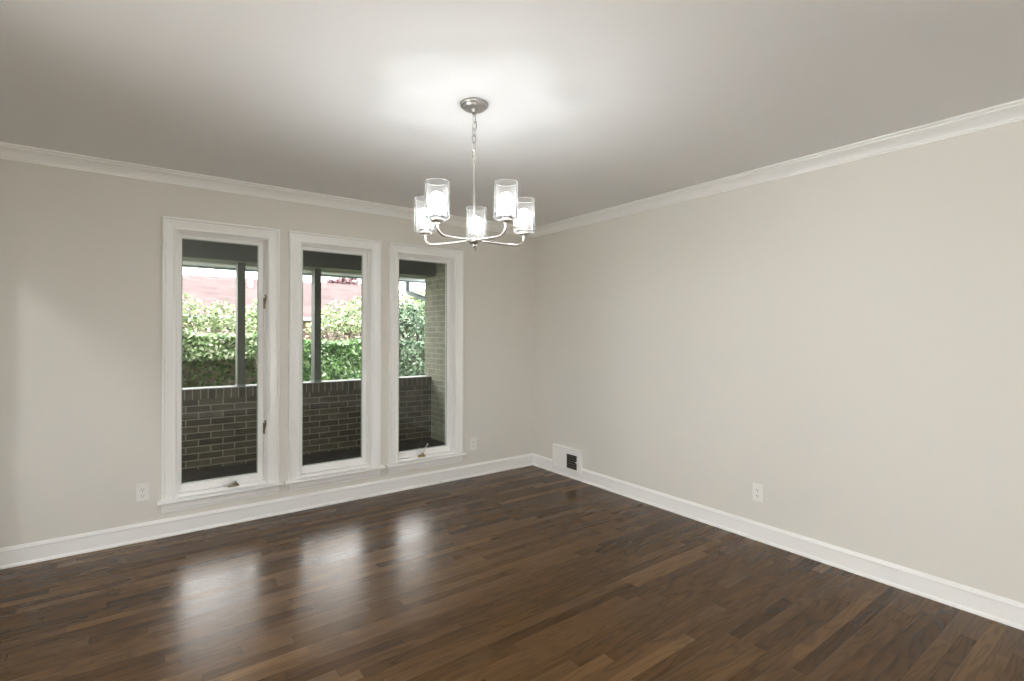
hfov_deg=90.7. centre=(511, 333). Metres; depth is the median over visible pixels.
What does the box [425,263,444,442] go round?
wall
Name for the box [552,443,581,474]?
air vent
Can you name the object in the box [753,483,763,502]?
wall outlet
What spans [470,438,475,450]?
wall outlet
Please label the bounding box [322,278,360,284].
maple
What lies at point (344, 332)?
shrub
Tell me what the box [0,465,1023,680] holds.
floor
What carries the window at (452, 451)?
attached to the wall at (81, 251)
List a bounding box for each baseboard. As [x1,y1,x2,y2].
[0,453,532,569]
[533,453,1023,630]
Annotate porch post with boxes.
[235,263,245,385]
[311,269,320,381]
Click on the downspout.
(407, 284)
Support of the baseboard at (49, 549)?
attached to the wall at (81, 251)
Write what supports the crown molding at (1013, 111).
attached to the wall at (845, 341)
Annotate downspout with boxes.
[405,282,424,300]
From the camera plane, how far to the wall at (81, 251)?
3.23 m
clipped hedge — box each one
[182,329,256,387]
[303,338,360,381]
[399,339,424,376]
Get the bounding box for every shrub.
[182,293,235,342]
[222,299,256,383]
[303,296,360,340]
[399,300,424,350]
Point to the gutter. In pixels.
(187, 266)
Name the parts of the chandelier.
lamp shade, bulb, bulb, lamp shade, arm, arm, stem, lamp shade, bulb, arm, arm, lamp shade, bulb, lamp shade, bulb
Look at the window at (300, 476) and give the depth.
4.08 m
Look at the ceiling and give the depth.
2.18 m
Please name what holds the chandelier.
hanging from the ceiling
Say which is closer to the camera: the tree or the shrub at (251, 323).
the shrub at (251, 323)
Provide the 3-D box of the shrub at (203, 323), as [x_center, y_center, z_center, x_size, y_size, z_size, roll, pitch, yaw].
[-5.232,0.519,8.073,1.634,2.332,1.129,0,0,-37]
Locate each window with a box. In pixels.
[157,216,283,512]
[285,231,384,491]
[386,242,466,473]
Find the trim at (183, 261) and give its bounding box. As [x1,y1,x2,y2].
[183,261,423,279]
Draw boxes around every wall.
[0,142,533,547]
[182,375,430,471]
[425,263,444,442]
[533,120,1023,602]
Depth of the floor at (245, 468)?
5.43 m
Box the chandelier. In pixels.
[414,98,534,250]
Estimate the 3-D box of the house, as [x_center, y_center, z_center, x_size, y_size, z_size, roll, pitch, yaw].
[-15.441,-0.737,25.234,17.800,4.300,8.260,0,0,-37]
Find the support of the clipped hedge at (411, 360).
on the ground
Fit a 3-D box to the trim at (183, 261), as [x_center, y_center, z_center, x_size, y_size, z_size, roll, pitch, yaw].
[-4.050,-0.744,4.728,7.113,0.012,0.022,0,0,-37]
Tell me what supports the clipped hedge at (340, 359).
on the ground
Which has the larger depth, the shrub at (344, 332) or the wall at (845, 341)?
the shrub at (344, 332)
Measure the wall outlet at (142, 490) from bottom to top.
0.118 m
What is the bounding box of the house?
[182,274,401,340]
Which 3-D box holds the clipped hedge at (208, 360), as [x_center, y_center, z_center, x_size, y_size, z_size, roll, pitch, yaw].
[-4.808,0.825,6.449,3.233,1.781,1.031,0,0,-37]
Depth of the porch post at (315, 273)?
5.85 m
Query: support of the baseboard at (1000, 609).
attached to the wall at (845, 341)
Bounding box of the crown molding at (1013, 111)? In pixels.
[533,98,1023,236]
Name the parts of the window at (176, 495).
sill, sash, lever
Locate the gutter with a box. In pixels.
[183,265,424,282]
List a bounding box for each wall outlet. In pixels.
[136,483,148,502]
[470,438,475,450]
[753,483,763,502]
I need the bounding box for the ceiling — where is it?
[0,0,1023,227]
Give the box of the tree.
[399,287,424,336]
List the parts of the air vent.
damper panel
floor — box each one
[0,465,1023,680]
[182,438,444,482]
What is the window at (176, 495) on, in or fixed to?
attached to the wall at (81, 251)
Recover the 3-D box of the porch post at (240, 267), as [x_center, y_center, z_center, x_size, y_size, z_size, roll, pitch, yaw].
[-2.918,-0.092,5.429,0.080,1.305,0.146,0,0,-37]
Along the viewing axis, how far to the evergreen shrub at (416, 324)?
10.44 m
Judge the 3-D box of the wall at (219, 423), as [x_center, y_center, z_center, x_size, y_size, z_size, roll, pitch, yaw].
[-3.982,0.967,4.631,7.113,0.819,0.188,0,0,-37]
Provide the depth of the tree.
34.13 m
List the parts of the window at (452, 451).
sash, sill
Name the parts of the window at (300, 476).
sash, sill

